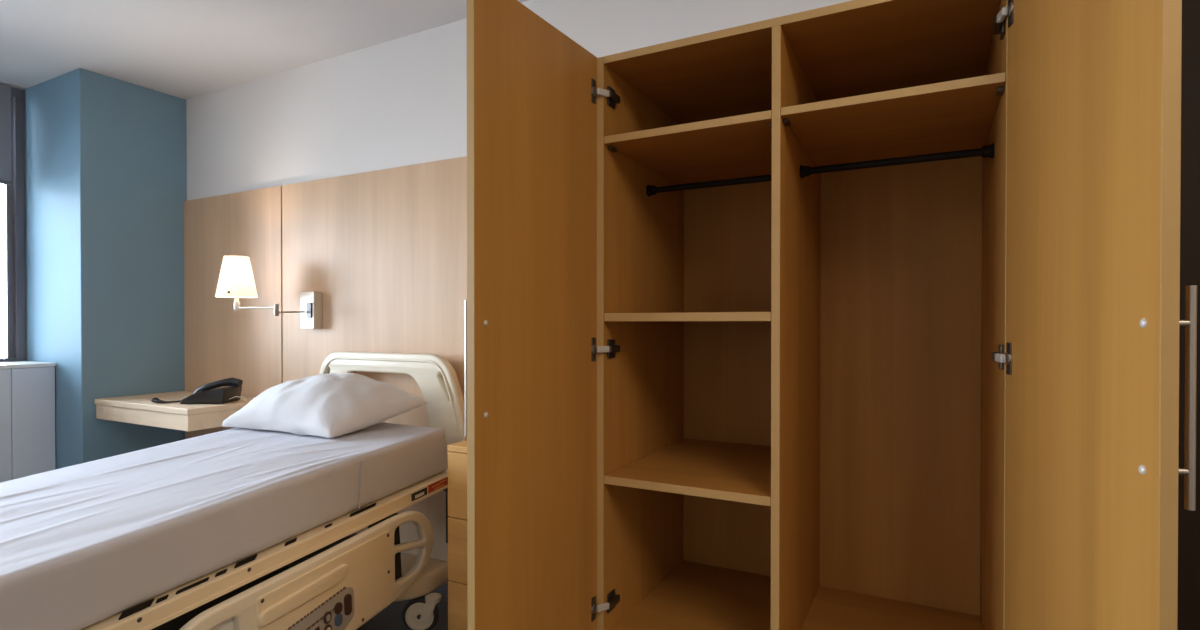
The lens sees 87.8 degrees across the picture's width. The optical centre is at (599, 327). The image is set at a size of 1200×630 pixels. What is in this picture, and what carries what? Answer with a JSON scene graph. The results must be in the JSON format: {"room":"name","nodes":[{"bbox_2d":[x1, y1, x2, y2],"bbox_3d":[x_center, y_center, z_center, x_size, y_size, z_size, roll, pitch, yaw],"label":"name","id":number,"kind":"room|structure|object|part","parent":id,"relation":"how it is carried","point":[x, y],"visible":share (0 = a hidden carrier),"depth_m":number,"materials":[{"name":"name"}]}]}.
{"room":"hospital room","nodes":[
{"label":"hospital room","id":0,"kind":"room"},
{"bbox_2d":[1,83,26,360],"bbox_3d":[-4.350,-0.102,1.880,0.250,2.515,5.070,0,0,28],"label":"wall","id":1,"kind":"structure","parent":0,"point":[1,83],"depth_m":3.59,"materials":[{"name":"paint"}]},
{"bbox_2d":[0,87,25,361],"bbox_3d":[-4.251,-0.572,1.859,0.082,1.555,3.932,0,0,28],"label":"window","id":2,"kind":"structure","parent":1,"relation":"in","point":[14,194],"depth_m":3.55,"materials":[{"name":"metal"}]},
{"bbox_2d":[0,83,11,184],"bbox_3d":[-3.589,-1.077,2.992,0.014,0.557,1.172,0,0,28],"label":"roller blind","id":3,"kind":"object","parent":2,"relation":"attached to","point":[5,90],"visible":1,"depth_m":3.49,"materials":[{"name":"grey fabric"}]},
{"bbox_2d":[25,68,186,469],"bbox_3d":[-2.899,-0.116,3.678,0.640,2.515,0.534,0,0,28],"label":"wall column","id":4,"kind":"structure","parent":0,"point":[106,166],"depth_m":3.46,"materials":[{"name":"blue paint"}]},
{"bbox_2d":[0,0,527,99],"bbox_3d":[-1.453,-1.398,0.343,6.900,0.100,5.270,0,0,28],"label":"ceiling","id":5,"kind":"structure","parent":0,"point":[184,49],"depth_m":2.90,"materials":[{"name":"paint"}]},
{"bbox_2d":[356,583,447,629],"bbox_3d":[-1.453,1.217,0.363,6.900,0.100,5.270,0,0,28],"label":"floor","id":6,"kind":"structure","parent":0,"point":[389,618],"depth_m":2.48,"materials":[{"name":"grey plastic"}]},
{"bbox_2d":[0,361,55,482],"bbox_3d":[-4.064,0.680,1.771,0.360,0.952,3.934,0,0,28],"label":"base cabinet","id":7,"kind":"object","parent":6,"relation":"on","point":[27,388],"visible":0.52,"depth_m":3.32,"materials":[{"name":"grey paint"}]},
{"bbox_3d":[-3.238,0.642,2.982,0.020,0.850,0.644,0,0,28],"label":"panel","id":8,"kind":"part","parent":7,"relation":"part of","materials":[{"name":"grey paint"}]},
{"bbox_2d":[0,361,55,368],"bbox_3d":[-4.059,0.214,1.765,0.349,0.020,3.934,0,0,28],"label":"countertop","id":9,"kind":"structure","parent":7,"relation":"on","point":[15,364],"depth_m":3.35,"materials":[{"name":"white plastic"}]},
{"bbox_2d":[80,351,466,629],"bbox_3d":[-1.444,0.639,1.896,1.144,1.033,2.252,0,0,28],"label":"hospital bed","id":10,"kind":"object","parent":6,"relation":"on","point":[321,577],"visible":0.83,"depth_m":2.02,"materials":[{"name":"beige plastic"}]},
{"bbox_3d":[-1.015,0.856,1.625,0.003,0.183,0.173,0,0,25],"label":"window plate","id":11,"kind":"part","parent":10,"relation":"part of","materials":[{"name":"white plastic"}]},
{"bbox_2d":[0,422,446,629],"bbox_3d":[-1.451,0.569,1.841,0.908,0.317,2.005,0,0,25],"label":"mattress","id":12,"kind":"object","parent":10,"relation":"on","point":[82,545],"visible":0.92,"depth_m":1.77,"materials":[{"name":"white fabric"}]},
{"bbox_2d":[221,373,428,437],"bbox_3d":[-1.158,0.305,2.613,0.792,0.228,0.398,0,0,28],"label":"pillow","id":13,"kind":"object","parent":12,"relation":"on","point":[331,405],"visible":1,"depth_m":2.51,"materials":[{"name":"white fabric"}]},
{"bbox_3d":[-1.477,0.835,1.790,0.740,0.276,1.400,0,0,25],"label":"lift frame","id":14,"kind":"part","parent":10,"relation":"part of","materials":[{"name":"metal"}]},
{"bbox_3d":[-1.457,0.691,1.832,1.059,0.191,2.121,0,0,28],"label":"deck frame","id":15,"kind":"part","parent":10,"relation":"part of","materials":[{"name":"beige plastic"}]},
{"bbox_3d":[-0.853,0.855,1.939,0.081,0.368,0.984,0,0,28],"label":"rail","id":16,"kind":"part","parent":10,"relation":"part of","materials":[{"name":"beige plastic"}]},
{"bbox_3d":[-0.832,0.858,1.940,0.010,0.315,0.519,0,0,25],"label":"rail","id":17,"kind":"part","parent":10,"relation":"part of","materials":[{"name":"beige plastic"}]},
{"bbox_3d":[-0.776,0.806,2.251,0.042,0.256,0.131,0,0,25],"label":"rail arm","id":18,"kind":"part","parent":10,"relation":"part of","materials":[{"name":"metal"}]},
{"bbox_3d":[-0.995,0.382,2.866,0.996,0.533,0.034,0,0,28],"label":"headboard","id":19,"kind":"part","parent":10,"relation":"part of","materials":[{"name":"beige plastic"}]},
{"bbox_2d":[432,479,445,489],"bbox_3d":[-0.634,0.619,2.457,0.001,0.027,0.085,0,0,25],"label":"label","id":20,"kind":"object","parent":10,"relation":"on","point":[437,484],"depth_m":2.46,"materials":[{"name":"plastic"}]},
{"bbox_3d":[-0.638,0.759,2.687,0.050,0.340,0.024,0,0,28],"label":"headboard post","id":21,"kind":"part","parent":10,"relation":"part of","materials":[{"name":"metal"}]},
{"bbox_2d":[447,440,467,629],"bbox_3d":[-0.229,0.783,2.280,0.487,0.738,0.480,0,0,28],"label":"nightstand","id":22,"kind":"object","parent":6,"relation":"on","point":[457,454],"visible":0.2,"depth_m":2.19,"materials":[{"name":"brown wood"}]},
{"bbox_3d":[-0.321,0.555,2.106,0.487,0.229,0.019,0,0,28],"label":"drawer","id":23,"kind":"part","parent":22,"relation":"part of","materials":[{"name":"brown wood"}]},
{"bbox_3d":[-0.321,0.995,2.109,0.487,0.190,0.019,0,0,28],"label":"drawer","id":24,"kind":"part","parent":22,"relation":"part of","materials":[{"name":"brown wood"}]},
{"bbox_3d":[-0.321,0.784,2.107,0.487,0.222,0.019,0,0,28],"label":"drawer","id":25,"kind":"part","parent":22,"relation":"part of","materials":[{"name":"brown wood"}]},
{"bbox_2d":[464,0,1196,629],"bbox_3d":[0.482,0.213,1.530,1.184,1.891,1.136,0,0,28],"label":"wardrobe","id":26,"kind":"object","parent":6,"relation":"on","point":[854,314],"visible":1,"depth_m":1.57,"materials":[{"name":"brown wood"}]},
{"bbox_3d":[-0.272,0.086,1.326,0.038,0.290,0.011,0,1,31],"label":"handle","id":27,"kind":"part","parent":26,"relation":"part of","materials":[{"name":"metal"}]},
{"bbox_3d":[-0.141,0.068,1.493,0.020,1.600,0.489,0,1,31],"label":"door","id":28,"kind":"part","parent":26,"relation":"part of","materials":[{"name":"brown wood"}]},
{"bbox_2d":[591,604,596,613],"bbox_3d":[-0.016,0.759,1.685,0.005,0.027,0.027,0,1,31],"label":"cup","id":29,"kind":"object","parent":26,"relation":"on","point":[593,606],"depth_m":1.68,"materials":[{"name":"metal"}]},
{"bbox_2d":[591,345,596,353],"bbox_3d":[-0.016,0.058,1.680,0.005,0.027,0.027,0,1,31],"label":"cup","id":30,"kind":"object","parent":26,"relation":"on","point":[593,347],"depth_m":1.67,"materials":[{"name":"metal"}]},
{"bbox_2d":[591,86,596,95],"bbox_3d":[-0.016,-0.635,1.674,0.005,0.027,0.027,0,1,31],"label":"cup","id":31,"kind":"object","parent":26,"relation":"on","point":[593,88],"depth_m":1.67,"materials":[{"name":"metal"}]},
{"bbox_3d":[0.011,0.759,1.696,0.046,0.018,0.010,0,1,-35],"label":"hinge arm","id":32,"kind":"part","parent":26,"relation":"part of","materials":[{"name":"metal"}]},
{"bbox_3d":[0.011,0.058,1.690,0.046,0.018,0.010,0,1,-35],"label":"hinge arm","id":33,"kind":"part","parent":26,"relation":"part of","materials":[{"name":"metal"}]},
{"bbox_3d":[0.011,-0.635,1.685,0.046,0.018,0.010,0,1,-35],"label":"hinge arm","id":34,"kind":"part","parent":26,"relation":"part of","materials":[{"name":"metal"}]},
{"bbox_3d":[0.036,0.759,1.728,0.018,0.052,0.060,0,0,28],"label":"mounting plate","id":35,"kind":"part","parent":26,"relation":"part of","materials":[{"name":"metal"}]},
{"bbox_3d":[0.036,0.058,1.722,0.018,0.052,0.060,0,0,28],"label":"mounting plate","id":36,"kind":"part","parent":26,"relation":"part of","materials":[{"name":"metal"}]},
{"bbox_3d":[0.036,-0.635,1.717,0.018,0.052,0.060,0,0,28],"label":"mounting plate","id":37,"kind":"part","parent":26,"relation":"part of","materials":[{"name":"metal"}]},
{"bbox_3d":[0.151,0.209,1.982,0.020,1.891,0.645,0,0,28],"label":"panel","id":38,"kind":"part","parent":26,"relation":"part of","materials":[{"name":"brown wood"}]},
{"bbox_2d":[604,438,770,505],"bbox_3d":[0.354,0.412,1.865,0.447,0.022,0.622,0,0,28],"label":"shelf","id":39,"kind":"object","parent":26,"relation":"attached to","point":[730,469],"depth_m":1.75,"materials":[{"name":"brown wood"}]},
{"bbox_2d":[604,312,770,321],"bbox_3d":[0.354,-0.030,1.862,0.447,0.022,0.622,0,0,28],"label":"shelf","id":40,"kind":"object","parent":26,"relation":"attached to","point":[608,316],"depth_m":1.59,"materials":[{"name":"brown wood"}]},
{"bbox_2d":[604,110,771,183],"bbox_3d":[0.354,-0.510,1.858,0.447,0.020,0.622,0,0,28],"label":"shelf","id":41,"kind":"object","parent":26,"relation":"attached to","point":[739,146],"depth_m":1.73,"materials":[{"name":"brown wood"}]},
{"bbox_3d":[0.350,-0.429,1.853,0.445,0.018,0.018,0,0,28],"label":"hanging rail","id":42,"kind":"part","parent":26,"relation":"part of","materials":[{"name":"black metal"}]},
{"bbox_3d":[0.560,0.852,1.760,0.916,0.020,0.622,0,0,28],"label":"panel","id":43,"kind":"part","parent":26,"relation":"part of","materials":[{"name":"brown wood"}]},
{"bbox_3d":[0.565,-0.725,1.756,0.916,0.020,0.644,0,0,28],"label":"panel","id":44,"kind":"part","parent":26,"relation":"part of","materials":[{"name":"brown wood"}]},
{"bbox_3d":[0.708,0.169,2.035,0.916,1.771,0.012,0,0,28],"label":"panel","id":45,"kind":"part","parent":26,"relation":"part of","materials":[{"name":"brown wood"}]},
{"bbox_2d":[781,72,1005,165],"bbox_3d":[0.768,-0.511,1.640,0.446,0.019,0.622,0,0,28],"label":"shelf","id":46,"kind":"object","parent":26,"relation":"attached to","point":[961,114],"depth_m":1.52,"materials":[{"name":"brown wood"}]},
{"bbox_3d":[0.746,-0.425,1.599,0.444,0.018,0.018,0,0,28],"label":"hanging rail","id":47,"kind":"part","parent":26,"relation":"part of","materials":[{"name":"black metal"}]},
{"bbox_3d":[0.980,0.213,1.545,0.020,1.891,0.645,0,0,28],"label":"panel","id":48,"kind":"part","parent":26,"relation":"part of","materials":[{"name":"brown wood"}]},
{"bbox_3d":[0.831,0.061,1.303,0.018,0.052,0.060,0,0,28],"label":"mounting plate","id":49,"kind":"part","parent":26,"relation":"part of","materials":[{"name":"metal"}]},
{"bbox_3d":[0.831,-0.632,1.298,0.018,0.052,0.060,0,0,28],"label":"mounting plate","id":50,"kind":"part","parent":26,"relation":"part of","materials":[{"name":"metal"}]},
{"bbox_3d":[0.813,0.061,1.266,0.010,0.018,0.043,0,0,17],"label":"hinge arm","id":51,"kind":"part","parent":26,"relation":"part of","materials":[{"name":"metal"}]},
{"bbox_3d":[0.813,-0.632,1.261,0.010,0.018,0.043,0,0,17],"label":"hinge arm","id":52,"kind":"part","parent":26,"relation":"part of","materials":[{"name":"metal"}]},
{"bbox_2d":[1005,352,1011,364],"bbox_3d":[0.814,0.061,1.242,0.005,0.027,0.027,0,0,14],"label":"cup","id":53,"kind":"object","parent":26,"relation":"on","point":[1008,355],"depth_m":1.24,"materials":[{"name":"metal"}]},
{"bbox_2d":[1007,2,1013,16],"bbox_3d":[0.814,-0.631,1.237,0.005,0.027,0.027,0,0,14],"label":"cup","id":54,"kind":"object","parent":26,"relation":"on","point":[1010,5],"depth_m":1.23,"materials":[{"name":"metal"}]},
{"bbox_3d":[0.773,0.071,1.021,0.020,1.600,0.489,0,0,14],"label":"door","id":55,"kind":"part","parent":26,"relation":"part of","materials":[{"name":"brown wood"}]},
{"bbox_3d":[0.751,0.090,0.811,0.038,0.290,0.011,0,0,15],"label":"handle","id":56,"kind":"part","parent":26,"relation":"part of","materials":[{"name":"metal"}]},
{"bbox_2d":[186,0,851,200],"bbox_3d":[-0.243,-0.108,2.648,6.900,2.515,0.120,0,0,28],"label":"wall","id":57,"kind":"structure","parent":0,"point":[402,101],"depth_m":3.01,"materials":[{"name":"white paint"}]},
{"bbox_2d":[95,391,254,430],"bbox_3d":[-2.221,0.434,3.344,0.866,0.106,0.459,0,0,28],"label":"desk","id":58,"kind":"object","parent":57,"relation":"attached to","point":[134,409],"visible":0.74,"depth_m":3.11,"materials":[{"name":"brown wood"}]},
{"bbox_3d":[-2.328,0.451,3.158,0.844,0.076,0.018,0,0,28],"label":"drawer","id":59,"kind":"part","parent":58,"relation":"part of","materials":[{"name":"brown wood"}]},
{"bbox_2d":[151,377,247,403],"bbox_3d":[-2.042,0.320,3.174,0.436,0.124,0.230,0,0,-22],"label":"telephone","id":60,"kind":"object","parent":58,"relation":"on","point":[207,393],"visible":1,"depth_m":3.15,"materials":[{"name":"black plastic"}]},
{"bbox_3d":[-2.184,0.367,3.171,0.172,0.026,0.076,0,0,-7],"label":"coiled cord","id":61,"kind":"part","parent":60,"relation":"part of","materials":[{"name":"black plastic"}]},
{"bbox_2d":[184,186,282,438],"bbox_3d":[-2.095,0.152,3.547,0.902,1.822,0.019,0,0,28],"label":"wall panel","id":62,"kind":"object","parent":57,"relation":"attached to","point":[222,341],"depth_m":3.52,"materials":[{"name":"brown wood"}]},
{"bbox_2d":[215,255,321,328],"bbox_3d":[-1.672,-0.176,3.126,0.512,0.365,0.210,0,0,3],"label":"wall lamp","id":63,"kind":"object","parent":57,"relation":"attached to","point":[236,279],"visible":1,"depth_m":3.11,"materials":[{"name":"white fabric"}]},
{"bbox_3d":[-1.833,-0.257,3.146,0.187,0.204,0.187,0,0,28],"label":"lamp shade","id":64,"kind":"part","parent":63,"relation":"part of","materials":[{"name":"white fabric"}]},
{"bbox_3d":[-1.702,-0.099,3.087,0.290,0.011,0.008,0,0,25],"label":"arm","id":65,"kind":"part","parent":63,"relation":"part of","materials":[{"name":"silver metal"}]},
{"bbox_3d":[-1.539,-0.078,3.096,0.008,0.012,0.153,0,0,24],"label":"arm","id":66,"kind":"part","parent":63,"relation":"part of","materials":[{"name":"silver metal"}]},
{"bbox_2d":[307,303,311,317],"bbox_3d":[-1.464,-0.088,3.140,0.034,0.077,0.007,0,0,28],"label":"switch","id":67,"kind":"object","parent":63,"relation":"attached to","point":[309,305],"depth_m":3.13,"materials":[{"name":"white plastic"}]},
{"bbox_3d":[-1.470,-0.089,3.175,0.107,0.190,0.052,0,0,28],"label":"wall plate","id":68,"kind":"part","parent":63,"relation":"part of","materials":[{"name":"white plastic"}]},
{"bbox_2d":[282,156,466,561],"bbox_3d":[-0.694,0.157,2.808,2.246,1.822,0.019,0,0,28],"label":"wall panel","id":69,"kind":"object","parent":57,"relation":"attached to","point":[385,250],"depth_m":2.96,"materials":[{"name":"brown wood"}]},
{"bbox_2d":[1177,0,1199,629],"bbox_3d":[1.690,0.106,1.535,0.920,2.095,0.040,0,0,28],"label":"door","id":70,"kind":"structure","parent":57,"relation":"in","point":[1188,609],"depth_m":1.60,"materials":[{"name":"brown wood"}]}
]}

